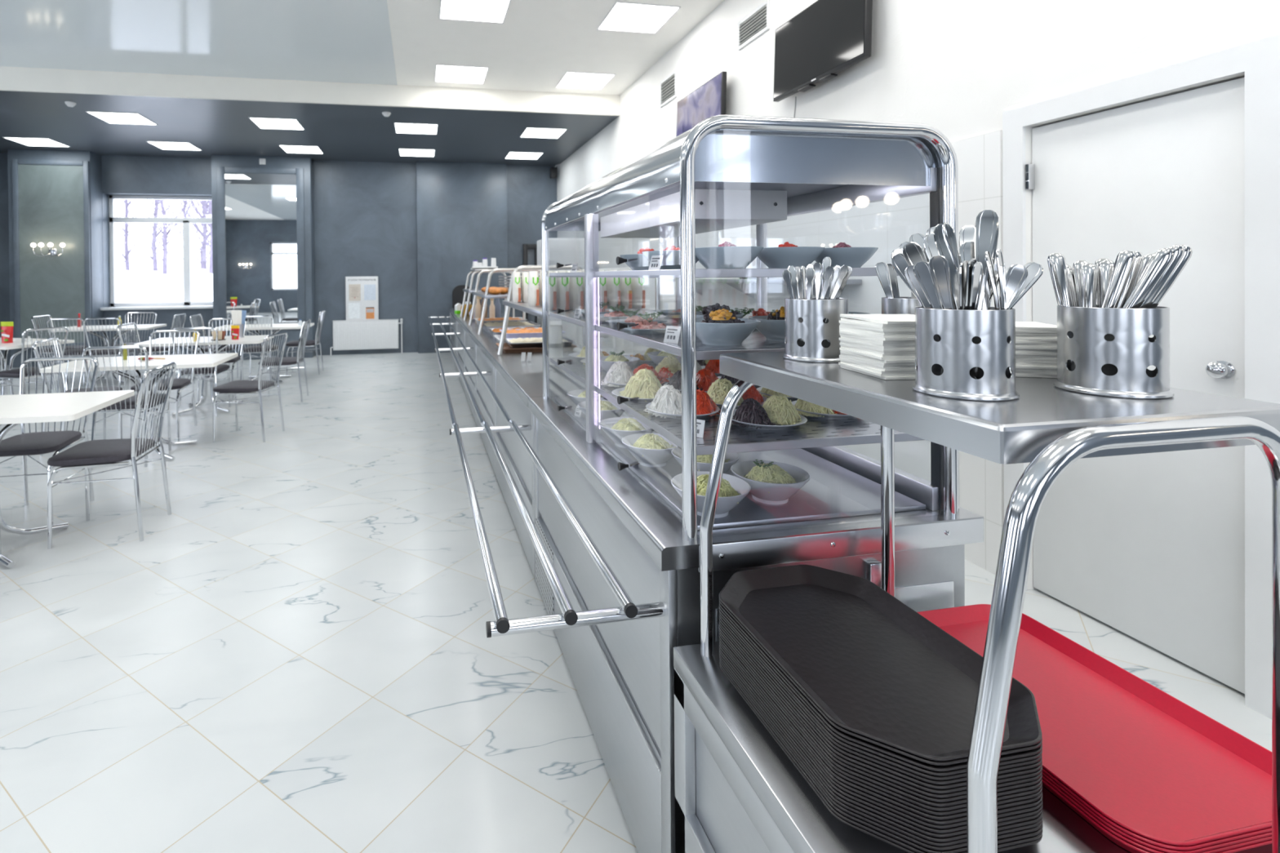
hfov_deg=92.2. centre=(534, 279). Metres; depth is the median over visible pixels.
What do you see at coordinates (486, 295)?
shelf
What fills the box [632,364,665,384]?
carrot
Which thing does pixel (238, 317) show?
napkin holder
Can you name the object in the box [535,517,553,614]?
vent grille
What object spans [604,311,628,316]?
ham slices
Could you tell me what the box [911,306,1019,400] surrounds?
holder
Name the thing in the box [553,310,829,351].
shelf
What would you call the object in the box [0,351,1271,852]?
floor
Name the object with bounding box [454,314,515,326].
shelf
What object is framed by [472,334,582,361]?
countertop
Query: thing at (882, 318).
paper napkin
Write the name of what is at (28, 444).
dining chair
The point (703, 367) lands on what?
plate
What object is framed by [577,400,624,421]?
bowl
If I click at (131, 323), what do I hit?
dining chair
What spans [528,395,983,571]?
countertop
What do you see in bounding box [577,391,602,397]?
salad
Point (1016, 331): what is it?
paper napkin
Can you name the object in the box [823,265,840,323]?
teaspoon
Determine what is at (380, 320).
grille
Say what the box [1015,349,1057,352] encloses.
paper napkin
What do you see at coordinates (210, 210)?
bare tree
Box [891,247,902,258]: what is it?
fork
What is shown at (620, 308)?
herb sprig
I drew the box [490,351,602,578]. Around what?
counter
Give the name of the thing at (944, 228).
fork
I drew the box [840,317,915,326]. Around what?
paper napkin
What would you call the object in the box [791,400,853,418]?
plate
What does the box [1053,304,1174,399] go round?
holder
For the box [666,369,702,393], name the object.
grated beetroot
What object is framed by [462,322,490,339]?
countertop
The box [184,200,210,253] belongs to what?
bare tree
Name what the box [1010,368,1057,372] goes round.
paper napkin
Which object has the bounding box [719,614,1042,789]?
serving tray
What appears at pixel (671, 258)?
bowl
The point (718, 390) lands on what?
shredded cabbage
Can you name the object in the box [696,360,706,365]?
grated beetroot
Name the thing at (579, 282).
print
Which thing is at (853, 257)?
bowl
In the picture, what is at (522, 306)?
shelf
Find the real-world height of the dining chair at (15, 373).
0.911 m
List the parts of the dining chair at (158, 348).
leg, seat, frame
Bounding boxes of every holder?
[231,310,246,337]
[782,297,848,363]
[881,296,921,315]
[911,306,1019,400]
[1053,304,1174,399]
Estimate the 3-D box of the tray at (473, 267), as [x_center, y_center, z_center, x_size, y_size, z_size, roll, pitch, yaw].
[-0.670,-0.157,8.064,0.340,0.040,0.200,-1,0,-11]
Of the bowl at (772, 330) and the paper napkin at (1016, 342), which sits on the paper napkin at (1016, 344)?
the paper napkin at (1016, 342)
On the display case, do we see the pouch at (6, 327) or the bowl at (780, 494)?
the bowl at (780, 494)
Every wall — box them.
[0,152,557,365]
[7,148,104,367]
[211,154,315,359]
[416,161,507,353]
[556,0,1279,590]
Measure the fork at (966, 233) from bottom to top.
0.216 m
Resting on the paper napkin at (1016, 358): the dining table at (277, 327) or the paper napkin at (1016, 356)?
the paper napkin at (1016, 356)
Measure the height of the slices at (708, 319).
0.054 m
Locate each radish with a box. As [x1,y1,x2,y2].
[600,360,634,387]
[643,384,681,417]
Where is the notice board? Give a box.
[345,275,378,319]
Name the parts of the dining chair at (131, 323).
leg, frame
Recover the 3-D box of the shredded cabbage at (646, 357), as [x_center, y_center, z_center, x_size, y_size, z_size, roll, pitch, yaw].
[0.491,0.306,2.535,0.112,0.060,0.104,0,1,44]
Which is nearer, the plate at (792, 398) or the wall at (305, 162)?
the plate at (792, 398)
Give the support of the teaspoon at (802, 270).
in the holder at (812, 330)
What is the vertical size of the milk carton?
0.165 m
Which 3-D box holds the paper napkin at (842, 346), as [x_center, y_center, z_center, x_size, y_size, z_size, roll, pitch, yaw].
[0.582,0.113,0.972,0.123,0.005,0.123,-1,0,-1]
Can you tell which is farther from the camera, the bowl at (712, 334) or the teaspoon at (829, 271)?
the bowl at (712, 334)
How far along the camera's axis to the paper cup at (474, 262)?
8.01 m
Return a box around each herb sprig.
[599,302,608,308]
[608,304,625,311]
[609,351,625,355]
[620,309,639,316]
[637,311,663,322]
[695,305,706,311]
[730,307,754,317]
[752,459,773,467]
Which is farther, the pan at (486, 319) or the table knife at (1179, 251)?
the pan at (486, 319)
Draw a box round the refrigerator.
[537,238,584,345]
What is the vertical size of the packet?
0.025 m
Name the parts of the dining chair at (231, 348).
frame, leg, seat, leg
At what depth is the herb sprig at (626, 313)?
1.94 m
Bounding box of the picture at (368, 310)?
[366,308,373,312]
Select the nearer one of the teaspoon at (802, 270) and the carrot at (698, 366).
the teaspoon at (802, 270)
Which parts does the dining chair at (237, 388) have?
leg, seat, leg, leg, rod, rod, rod, rail, rod, rod, frame, rod, rod, rod, rod, leg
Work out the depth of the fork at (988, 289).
0.80 m
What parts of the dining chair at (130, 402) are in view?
leg, rod, rod, rod, leg, rod, frame, rod, rail, rod, rod, rod, seat, rod, leg, leg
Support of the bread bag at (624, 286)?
on the rack at (522, 306)
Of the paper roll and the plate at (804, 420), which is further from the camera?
the paper roll
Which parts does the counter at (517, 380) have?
panel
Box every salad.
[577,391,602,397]
[600,400,617,410]
[604,353,629,361]
[611,417,645,431]
[630,433,675,456]
[657,351,678,356]
[679,454,729,471]
[681,473,740,503]
[718,240,736,246]
[742,462,796,493]
[832,242,851,247]
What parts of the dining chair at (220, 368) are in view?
leg, frame, rail, rod, seat, rod, leg, leg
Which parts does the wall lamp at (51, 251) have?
arm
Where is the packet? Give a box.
[137,356,164,359]
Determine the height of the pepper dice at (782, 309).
0.026 m
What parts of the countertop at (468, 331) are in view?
panel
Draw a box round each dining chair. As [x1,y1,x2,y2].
[0,326,68,394]
[0,356,98,524]
[0,524,1,554]
[31,315,87,382]
[32,337,122,456]
[46,317,102,389]
[47,361,176,549]
[82,345,171,470]
[83,317,136,387]
[112,311,156,378]
[116,322,181,407]
[130,329,199,438]
[136,313,186,382]
[170,327,231,417]
[189,314,238,383]
[197,318,246,400]
[213,331,288,442]
[240,315,278,381]
[258,319,311,402]
[285,310,325,374]
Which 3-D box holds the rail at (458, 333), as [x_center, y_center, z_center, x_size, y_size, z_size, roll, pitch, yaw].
[-1.219,0.646,8.210,0.374,0.053,1.610,-1,0,-11]
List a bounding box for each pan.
[474,316,527,325]
[479,320,541,332]
[487,327,542,338]
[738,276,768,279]
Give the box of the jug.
[460,301,471,315]
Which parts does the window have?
sill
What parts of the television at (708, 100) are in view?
casing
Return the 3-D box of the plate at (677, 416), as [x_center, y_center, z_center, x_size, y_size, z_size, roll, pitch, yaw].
[0.384,0.341,1.580,0.188,0.020,0.188,-1,0,-11]
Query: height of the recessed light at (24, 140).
0.008 m
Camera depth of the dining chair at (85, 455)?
3.27 m
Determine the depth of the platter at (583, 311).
2.46 m
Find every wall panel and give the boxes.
[12,159,91,349]
[631,129,1004,575]
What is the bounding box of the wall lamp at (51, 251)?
[31,242,65,257]
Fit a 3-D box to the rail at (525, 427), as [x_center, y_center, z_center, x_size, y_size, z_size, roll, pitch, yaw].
[-0.348,0.672,3.569,0.374,0.053,1.615,-1,0,-11]
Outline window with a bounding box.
[100,195,213,310]
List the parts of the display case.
tube frame, flap knob, flap knob, flap knob, flap knob, post, panel, flap knob, flap knob, flap knob, flap knob, post, post, tube frame, panel, rail, post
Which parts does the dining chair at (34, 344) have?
leg, rod, rod, rod, frame, rod, rod, rod, rod, rod, leg, seat, leg, leg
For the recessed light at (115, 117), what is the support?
in the ceiling at (343, 132)
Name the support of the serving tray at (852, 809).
on the serving tray at (871, 821)
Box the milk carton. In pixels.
[454,302,462,315]
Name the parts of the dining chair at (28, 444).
leg, rod, rod, seat, rod, rod, rod, frame, rod, leg, rod, rod, rod, leg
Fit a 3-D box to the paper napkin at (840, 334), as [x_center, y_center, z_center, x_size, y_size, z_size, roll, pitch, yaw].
[0.580,0.092,0.970,0.123,0.004,0.123,-1,0,-2]
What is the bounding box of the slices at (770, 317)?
[766,309,784,319]
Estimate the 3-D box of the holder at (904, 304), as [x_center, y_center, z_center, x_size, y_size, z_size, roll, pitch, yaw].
[0.715,0.090,1.142,0.117,0.113,0.117,0,0,3]
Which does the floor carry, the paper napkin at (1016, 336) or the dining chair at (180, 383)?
the dining chair at (180, 383)
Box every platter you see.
[572,309,630,315]
[599,313,644,320]
[604,319,666,325]
[622,324,680,333]
[653,309,701,315]
[663,314,680,322]
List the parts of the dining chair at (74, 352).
leg, frame, rail, rod, rod, seat, leg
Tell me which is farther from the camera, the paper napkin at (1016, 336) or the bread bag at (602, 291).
the bread bag at (602, 291)
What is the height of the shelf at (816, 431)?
0.004 m
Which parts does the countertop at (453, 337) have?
panel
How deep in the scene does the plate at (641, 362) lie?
2.47 m
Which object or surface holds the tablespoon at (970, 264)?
in the holder at (956, 352)
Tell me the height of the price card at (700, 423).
0.037 m
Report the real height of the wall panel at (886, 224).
2.040 m
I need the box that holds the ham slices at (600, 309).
[599,307,609,311]
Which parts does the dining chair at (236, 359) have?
leg, frame, seat, leg, leg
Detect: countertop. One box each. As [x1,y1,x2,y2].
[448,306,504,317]
[448,306,504,372]
[454,314,515,391]
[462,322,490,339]
[462,322,490,422]
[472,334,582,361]
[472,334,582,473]
[490,351,602,407]
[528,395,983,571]
[673,641,1271,852]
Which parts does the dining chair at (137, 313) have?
seat, frame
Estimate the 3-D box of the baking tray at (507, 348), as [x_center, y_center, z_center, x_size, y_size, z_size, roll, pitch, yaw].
[0.006,0.503,4.552,0.560,0.030,0.400,-1,0,-11]
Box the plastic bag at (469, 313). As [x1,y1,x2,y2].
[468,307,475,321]
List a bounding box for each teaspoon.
[782,269,801,346]
[787,265,802,322]
[795,266,803,321]
[799,266,806,299]
[800,267,814,346]
[805,264,813,299]
[813,262,822,299]
[820,266,834,299]
[821,266,852,343]
[822,257,831,320]
[822,265,848,321]
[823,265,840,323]
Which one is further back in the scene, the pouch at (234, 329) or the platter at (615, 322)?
the pouch at (234, 329)
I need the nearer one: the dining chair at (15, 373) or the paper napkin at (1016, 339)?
the paper napkin at (1016, 339)
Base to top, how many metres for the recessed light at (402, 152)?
0.008 m
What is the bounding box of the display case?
[528,114,983,852]
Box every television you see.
[675,71,726,137]
[773,0,872,117]
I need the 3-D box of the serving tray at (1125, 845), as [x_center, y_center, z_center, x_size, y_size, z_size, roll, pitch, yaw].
[0.861,0.712,1.002,0.345,0.024,0.500,-1,0,-11]
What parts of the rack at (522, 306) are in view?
tube post, tube post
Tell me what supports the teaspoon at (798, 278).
in the holder at (812, 330)
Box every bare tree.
[115,199,159,270]
[128,199,173,271]
[133,199,192,274]
[158,200,203,258]
[176,200,210,268]
[176,200,213,273]
[182,200,210,269]
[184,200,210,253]
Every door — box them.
[522,244,537,323]
[1025,77,1244,693]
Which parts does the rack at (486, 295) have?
tube post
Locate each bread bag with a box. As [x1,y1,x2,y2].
[511,271,520,302]
[521,271,528,302]
[528,271,539,306]
[538,271,542,306]
[548,270,556,311]
[554,271,557,288]
[555,270,568,310]
[568,270,583,310]
[581,270,585,309]
[599,270,607,309]
[605,270,620,309]
[618,270,631,309]
[630,277,645,308]
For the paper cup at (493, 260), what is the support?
on the tray at (473, 267)
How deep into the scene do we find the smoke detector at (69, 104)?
7.17 m
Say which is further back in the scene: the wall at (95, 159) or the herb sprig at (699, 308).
the wall at (95, 159)
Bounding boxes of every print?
[549,277,555,286]
[561,277,568,286]
[576,277,582,286]
[600,277,605,285]
[613,277,619,285]
[624,277,631,285]
[638,277,644,285]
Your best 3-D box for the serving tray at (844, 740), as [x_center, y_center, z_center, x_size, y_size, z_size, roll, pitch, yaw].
[0.517,0.608,0.981,0.312,0.025,0.478,-1,0,-11]
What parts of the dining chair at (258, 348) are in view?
leg, leg, rail, frame, seat, leg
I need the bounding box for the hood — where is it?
[543,128,692,231]
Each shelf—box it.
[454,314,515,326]
[462,288,508,293]
[471,291,521,298]
[502,300,652,320]
[551,355,902,446]
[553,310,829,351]
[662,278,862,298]
[719,351,1279,464]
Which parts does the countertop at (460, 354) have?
panel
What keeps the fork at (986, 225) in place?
in the holder at (956, 352)
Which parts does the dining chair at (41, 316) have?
frame, leg, seat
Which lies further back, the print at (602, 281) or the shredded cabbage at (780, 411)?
the print at (602, 281)
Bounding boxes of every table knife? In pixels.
[1047,253,1075,371]
[1066,263,1077,306]
[1072,260,1089,306]
[1074,248,1174,369]
[1075,249,1136,368]
[1079,263,1097,307]
[1094,258,1110,307]
[1097,260,1115,375]
[1101,253,1155,370]
[1102,244,1184,366]
[1114,253,1151,373]
[1116,251,1143,308]
[1148,244,1192,308]
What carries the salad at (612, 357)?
in the bowl at (605, 366)
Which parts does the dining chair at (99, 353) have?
frame, rail, rod, seat, leg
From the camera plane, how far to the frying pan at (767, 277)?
4.46 m
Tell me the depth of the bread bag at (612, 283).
3.08 m
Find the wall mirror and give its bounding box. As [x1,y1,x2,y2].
[216,166,305,331]
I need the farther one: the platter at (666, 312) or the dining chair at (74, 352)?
the dining chair at (74, 352)
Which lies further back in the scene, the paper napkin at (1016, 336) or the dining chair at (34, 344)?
the dining chair at (34, 344)
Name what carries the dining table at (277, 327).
on the floor
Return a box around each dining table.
[0,337,74,395]
[0,390,133,568]
[40,352,238,460]
[51,324,166,385]
[133,334,273,415]
[210,323,314,382]
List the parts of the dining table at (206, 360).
leg, leg, leg, leg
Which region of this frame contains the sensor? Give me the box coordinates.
[259,158,265,164]
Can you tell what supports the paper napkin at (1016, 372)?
on the paper napkin at (1016, 375)
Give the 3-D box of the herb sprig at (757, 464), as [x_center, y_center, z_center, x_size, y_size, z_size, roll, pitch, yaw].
[0.548,0.446,1.459,0.041,0.020,0.046,-1,0,-34]
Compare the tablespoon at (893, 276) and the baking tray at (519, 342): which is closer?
the tablespoon at (893, 276)
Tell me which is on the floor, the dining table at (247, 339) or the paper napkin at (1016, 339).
the dining table at (247, 339)
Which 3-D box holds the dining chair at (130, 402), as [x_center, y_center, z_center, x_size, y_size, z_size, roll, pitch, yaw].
[-3.120,0.940,4.695,0.435,0.911,0.510,-1,0,-11]
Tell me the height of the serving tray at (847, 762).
0.025 m
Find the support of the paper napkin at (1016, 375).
on the station
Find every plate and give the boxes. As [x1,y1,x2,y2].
[568,352,611,359]
[604,379,662,387]
[611,387,653,402]
[628,354,654,364]
[645,402,719,419]
[701,365,722,376]
[715,396,767,408]
[717,376,760,388]
[732,408,807,430]
[756,386,797,401]
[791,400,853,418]
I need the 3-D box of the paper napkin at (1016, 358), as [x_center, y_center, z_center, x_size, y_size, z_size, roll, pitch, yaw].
[0.760,0.119,0.980,0.123,0.005,0.123,0,0,20]
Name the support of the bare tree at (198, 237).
on the ground
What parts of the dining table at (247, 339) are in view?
leg, leg, leg, leg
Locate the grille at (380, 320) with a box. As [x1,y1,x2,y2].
[332,319,399,321]
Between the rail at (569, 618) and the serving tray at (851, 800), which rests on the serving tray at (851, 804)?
the serving tray at (851, 800)
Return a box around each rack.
[459,269,515,320]
[468,267,541,334]
[497,265,662,355]
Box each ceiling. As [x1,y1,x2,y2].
[0,0,724,95]
[0,90,618,166]
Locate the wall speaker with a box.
[549,164,559,178]
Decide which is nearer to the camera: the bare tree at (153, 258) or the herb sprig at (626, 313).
the herb sprig at (626, 313)
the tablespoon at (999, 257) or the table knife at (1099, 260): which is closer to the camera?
the tablespoon at (999, 257)
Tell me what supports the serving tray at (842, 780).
on the serving tray at (849, 787)
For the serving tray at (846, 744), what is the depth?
0.78 m
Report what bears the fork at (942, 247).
in the holder at (956, 352)
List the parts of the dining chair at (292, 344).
leg, seat, leg, leg, frame, leg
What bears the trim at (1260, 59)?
attached to the wall at (953, 67)
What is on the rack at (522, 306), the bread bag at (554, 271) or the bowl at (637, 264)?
the bread bag at (554, 271)
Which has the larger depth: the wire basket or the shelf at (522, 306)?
the wire basket
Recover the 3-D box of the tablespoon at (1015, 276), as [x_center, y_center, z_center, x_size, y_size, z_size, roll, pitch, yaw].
[0.598,0.061,0.793,0.076,0.163,0.012,0,0,25]
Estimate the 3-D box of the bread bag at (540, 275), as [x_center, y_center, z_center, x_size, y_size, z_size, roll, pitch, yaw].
[0.059,0.049,3.518,0.058,0.200,0.135,-1,0,-15]
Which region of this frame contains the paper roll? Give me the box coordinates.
[549,324,562,364]
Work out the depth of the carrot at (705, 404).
1.55 m
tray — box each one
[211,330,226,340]
[471,266,497,269]
[493,334,564,342]
[495,342,577,352]
[498,328,565,337]
[504,337,575,347]
[719,564,1041,760]
[719,599,1042,765]
[719,602,1042,771]
[719,605,1042,776]
[719,608,1041,780]
[719,612,1042,784]
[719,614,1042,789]
[719,617,1042,793]
[719,620,1042,798]
[719,623,1042,802]
[719,626,1042,806]
[719,629,1042,811]
[719,631,1042,815]
[719,634,1042,819]
[719,638,1042,824]
[719,640,1042,828]
[719,642,1042,833]
[719,645,1042,837]
[719,648,1042,842]
[719,651,1042,846]
[719,654,1042,850]
[719,660,1042,852]
[719,662,1042,852]
[720,659,1042,852]
[917,604,1271,845]
[1042,768,1271,850]
[1042,771,1271,852]
[1042,774,1271,852]
[1042,778,1271,852]
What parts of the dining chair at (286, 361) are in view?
leg, leg, seat, leg, rod, rod, rod, frame, rod, rod, leg, rod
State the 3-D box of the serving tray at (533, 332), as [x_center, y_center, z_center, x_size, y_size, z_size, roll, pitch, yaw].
[-0.026,0.439,5.044,0.500,0.057,0.400,-1,0,-11]
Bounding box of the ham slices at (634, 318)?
[624,315,645,322]
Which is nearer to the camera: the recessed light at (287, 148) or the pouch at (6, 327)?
the pouch at (6, 327)
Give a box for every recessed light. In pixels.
[3,137,71,146]
[85,111,157,124]
[146,141,201,150]
[248,116,304,129]
[278,144,323,153]
[394,122,438,134]
[398,148,435,156]
[434,64,488,84]
[439,0,511,23]
[504,151,543,159]
[520,127,567,138]
[555,71,615,89]
[596,1,680,33]
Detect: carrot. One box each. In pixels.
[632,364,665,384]
[657,367,673,382]
[696,360,702,373]
[696,368,718,391]
[696,389,720,416]
[705,359,719,373]
[742,385,763,404]
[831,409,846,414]
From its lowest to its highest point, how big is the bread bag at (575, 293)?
0.200 m
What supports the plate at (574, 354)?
on the display case
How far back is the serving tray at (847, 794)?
0.77 m
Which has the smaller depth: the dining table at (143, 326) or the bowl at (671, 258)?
the bowl at (671, 258)
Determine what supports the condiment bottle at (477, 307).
on the countertop at (468, 331)
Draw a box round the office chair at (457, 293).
[452,284,472,307]
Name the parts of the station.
tube leg, tube leg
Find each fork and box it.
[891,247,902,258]
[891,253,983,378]
[898,241,911,248]
[902,241,928,266]
[909,232,928,262]
[923,233,955,309]
[925,226,935,235]
[933,222,959,309]
[942,222,974,376]
[959,225,974,248]
[959,241,974,262]
[971,209,998,343]
[982,223,999,310]
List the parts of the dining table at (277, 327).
leg, leg, leg, leg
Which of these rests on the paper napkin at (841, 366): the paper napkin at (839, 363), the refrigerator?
the paper napkin at (839, 363)
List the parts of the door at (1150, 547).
knob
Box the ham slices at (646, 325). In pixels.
[631,320,666,328]
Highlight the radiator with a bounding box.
[330,318,403,355]
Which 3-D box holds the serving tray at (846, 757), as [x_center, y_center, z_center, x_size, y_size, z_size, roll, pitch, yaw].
[0.517,0.629,0.982,0.312,0.025,0.478,-1,0,-11]
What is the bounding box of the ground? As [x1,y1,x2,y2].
[115,262,213,306]
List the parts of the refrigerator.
door, door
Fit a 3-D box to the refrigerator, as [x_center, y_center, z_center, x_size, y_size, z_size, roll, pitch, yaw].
[0.380,0.384,8.085,0.580,1.850,0.652,-1,0,-11]
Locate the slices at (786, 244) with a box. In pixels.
[777,241,797,247]
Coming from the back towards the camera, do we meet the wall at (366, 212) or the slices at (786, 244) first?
the wall at (366, 212)
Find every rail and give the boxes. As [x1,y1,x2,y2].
[428,314,455,324]
[430,321,462,335]
[432,330,473,351]
[435,345,491,377]
[440,368,531,435]
[453,420,665,637]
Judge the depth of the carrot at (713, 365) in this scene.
2.17 m
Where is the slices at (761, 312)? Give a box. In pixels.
[748,307,772,319]
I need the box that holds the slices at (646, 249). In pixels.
[637,246,654,253]
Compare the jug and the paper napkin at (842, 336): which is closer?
the paper napkin at (842, 336)
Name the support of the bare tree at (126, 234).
on the ground
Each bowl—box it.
[567,389,607,405]
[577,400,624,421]
[598,417,653,448]
[600,355,639,373]
[620,253,649,270]
[621,433,678,466]
[642,249,698,269]
[647,351,680,365]
[670,471,751,518]
[671,446,739,473]
[680,311,744,318]
[695,246,763,268]
[695,318,759,345]
[730,460,810,504]
[748,315,784,341]
[757,246,825,268]
[814,247,878,267]
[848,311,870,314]
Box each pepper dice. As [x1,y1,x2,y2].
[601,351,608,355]
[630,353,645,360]
[709,308,735,319]
[772,306,784,317]
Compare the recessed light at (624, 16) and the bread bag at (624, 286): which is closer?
the bread bag at (624, 286)
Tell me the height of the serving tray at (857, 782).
0.025 m
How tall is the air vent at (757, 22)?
0.230 m
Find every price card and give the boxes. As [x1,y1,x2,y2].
[570,263,578,272]
[573,308,581,318]
[574,405,582,417]
[648,254,663,270]
[663,325,680,343]
[696,418,705,438]
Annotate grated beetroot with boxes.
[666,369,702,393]
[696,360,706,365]
[720,374,738,383]
[731,398,775,429]
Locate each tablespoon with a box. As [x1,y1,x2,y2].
[875,262,893,297]
[886,263,899,298]
[904,264,941,341]
[911,291,916,298]
[913,261,942,309]
[928,255,973,378]
[940,260,968,374]
[964,258,977,310]
[968,262,983,310]
[984,251,999,310]
[989,260,1004,302]
[994,263,1027,310]
[995,248,1006,310]
[1007,262,1043,309]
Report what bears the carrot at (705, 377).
on the plate
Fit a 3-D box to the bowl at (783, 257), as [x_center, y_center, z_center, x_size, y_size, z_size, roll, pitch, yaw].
[0.621,-0.052,1.490,0.166,0.052,0.166,-1,0,-11]
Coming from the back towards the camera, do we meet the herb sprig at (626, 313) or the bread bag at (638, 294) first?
the bread bag at (638, 294)
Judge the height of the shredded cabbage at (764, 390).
0.067 m
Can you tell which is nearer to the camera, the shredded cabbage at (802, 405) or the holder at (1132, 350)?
the holder at (1132, 350)
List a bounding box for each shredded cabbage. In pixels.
[576,346,585,357]
[582,350,604,364]
[618,368,662,401]
[643,347,659,360]
[654,355,680,380]
[706,377,743,408]
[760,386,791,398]
[762,394,805,425]
[794,398,836,417]
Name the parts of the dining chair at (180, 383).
leg, seat, frame, rod, rod, leg, rod, rod, leg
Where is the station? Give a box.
[673,351,1279,852]
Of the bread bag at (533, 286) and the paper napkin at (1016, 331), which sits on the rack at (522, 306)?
the bread bag at (533, 286)
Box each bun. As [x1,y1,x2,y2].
[488,288,501,294]
[499,288,508,293]
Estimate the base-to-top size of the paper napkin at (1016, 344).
0.005 m
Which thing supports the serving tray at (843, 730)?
on the serving tray at (844, 740)
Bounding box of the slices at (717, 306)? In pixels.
[699,302,738,315]
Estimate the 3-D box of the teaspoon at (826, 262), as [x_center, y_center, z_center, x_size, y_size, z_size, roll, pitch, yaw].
[0.550,0.036,1.157,0.033,0.160,0.015,-1,0,-25]
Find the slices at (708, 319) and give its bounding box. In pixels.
[700,312,745,323]
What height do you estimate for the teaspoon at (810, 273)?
0.161 m
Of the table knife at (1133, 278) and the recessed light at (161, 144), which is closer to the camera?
the table knife at (1133, 278)
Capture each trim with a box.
[0,66,620,115]
[1002,33,1279,719]
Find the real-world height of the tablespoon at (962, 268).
0.166 m
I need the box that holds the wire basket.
[498,275,539,293]
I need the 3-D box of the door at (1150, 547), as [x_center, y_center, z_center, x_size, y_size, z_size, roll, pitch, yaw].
[2.243,0.346,2.306,0.085,2.010,0.722,-1,0,-11]
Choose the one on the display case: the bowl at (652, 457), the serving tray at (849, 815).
the bowl at (652, 457)
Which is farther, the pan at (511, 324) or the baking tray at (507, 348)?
the pan at (511, 324)
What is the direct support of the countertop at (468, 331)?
on the floor
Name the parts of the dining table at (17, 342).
leg, leg, leg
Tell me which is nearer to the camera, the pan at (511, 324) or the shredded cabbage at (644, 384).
the shredded cabbage at (644, 384)
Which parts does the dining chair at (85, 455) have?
leg, seat, leg, leg, rod, rod, rod, rail, rod, rod, frame, rod, rod, rod, leg, rod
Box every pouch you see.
[0,321,13,342]
[231,325,239,339]
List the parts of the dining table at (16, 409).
leg, leg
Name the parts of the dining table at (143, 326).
leg, leg, leg, leg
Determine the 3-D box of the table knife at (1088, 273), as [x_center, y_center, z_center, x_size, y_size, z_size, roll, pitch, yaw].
[0.754,0.058,0.826,0.024,0.161,0.019,-1,-1,-41]
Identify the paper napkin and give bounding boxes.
[838,362,915,377]
[839,320,915,328]
[839,324,915,334]
[839,328,915,337]
[839,330,915,340]
[839,333,915,343]
[839,337,915,348]
[839,347,915,359]
[839,355,915,368]
[839,357,915,371]
[840,314,915,324]
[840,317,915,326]
[840,323,915,332]
[840,335,915,346]
[840,340,915,351]
[840,342,915,354]
[840,345,915,356]
[840,350,915,363]
[840,352,915,365]
[840,360,915,373]
[840,364,915,379]
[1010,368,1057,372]
[1015,321,1057,330]
[1015,329,1057,333]
[1015,332,1057,336]
[1015,335,1057,338]
[1015,337,1057,342]
[1015,341,1057,344]
[1015,343,1057,346]
[1015,346,1057,350]
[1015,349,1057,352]
[1015,351,1057,355]
[1015,354,1057,358]
[1015,357,1057,361]
[1015,360,1057,364]
[1015,362,1057,366]
[1015,365,1057,369]
[1015,371,1057,375]
[1015,373,1057,377]
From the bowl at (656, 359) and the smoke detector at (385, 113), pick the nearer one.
the bowl at (656, 359)
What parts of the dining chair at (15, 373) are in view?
leg, leg, seat, rod, rod, rod, rail, frame, leg, rod, leg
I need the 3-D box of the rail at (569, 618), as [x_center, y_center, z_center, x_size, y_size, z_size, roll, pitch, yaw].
[-0.053,0.680,1.996,0.374,0.053,1.607,-1,0,-11]
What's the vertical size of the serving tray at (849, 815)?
0.025 m
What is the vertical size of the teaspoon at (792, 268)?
0.159 m
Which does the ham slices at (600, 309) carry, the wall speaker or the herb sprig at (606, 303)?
the herb sprig at (606, 303)
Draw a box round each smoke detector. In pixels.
[64,101,75,106]
[382,111,391,116]
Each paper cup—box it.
[472,259,477,266]
[482,257,487,266]
[490,257,496,266]
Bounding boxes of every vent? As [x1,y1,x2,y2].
[660,69,676,107]
[737,0,769,50]
[797,84,815,91]
[819,73,837,81]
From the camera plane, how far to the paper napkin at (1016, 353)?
0.91 m
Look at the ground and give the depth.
25.76 m
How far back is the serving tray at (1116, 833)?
0.76 m
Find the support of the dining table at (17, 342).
on the floor
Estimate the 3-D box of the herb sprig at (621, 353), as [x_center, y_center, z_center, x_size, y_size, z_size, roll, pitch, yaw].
[0.300,0.272,2.212,0.056,0.024,0.049,0,0,22]
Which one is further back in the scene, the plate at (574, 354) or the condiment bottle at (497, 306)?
the condiment bottle at (497, 306)
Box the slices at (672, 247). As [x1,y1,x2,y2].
[662,245,679,250]
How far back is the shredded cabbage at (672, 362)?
2.06 m
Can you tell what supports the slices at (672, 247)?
in the bowl at (671, 258)
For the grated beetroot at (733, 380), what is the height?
0.064 m
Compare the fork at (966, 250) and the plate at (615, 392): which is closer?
the fork at (966, 250)
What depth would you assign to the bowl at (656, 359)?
2.30 m
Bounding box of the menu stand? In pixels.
[520,352,531,360]
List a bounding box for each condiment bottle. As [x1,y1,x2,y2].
[26,336,31,342]
[77,313,81,327]
[117,315,121,325]
[123,343,127,359]
[192,329,196,341]
[297,319,302,325]
[475,295,480,322]
[479,297,481,316]
[481,297,487,317]
[488,298,495,317]
[494,297,500,317]

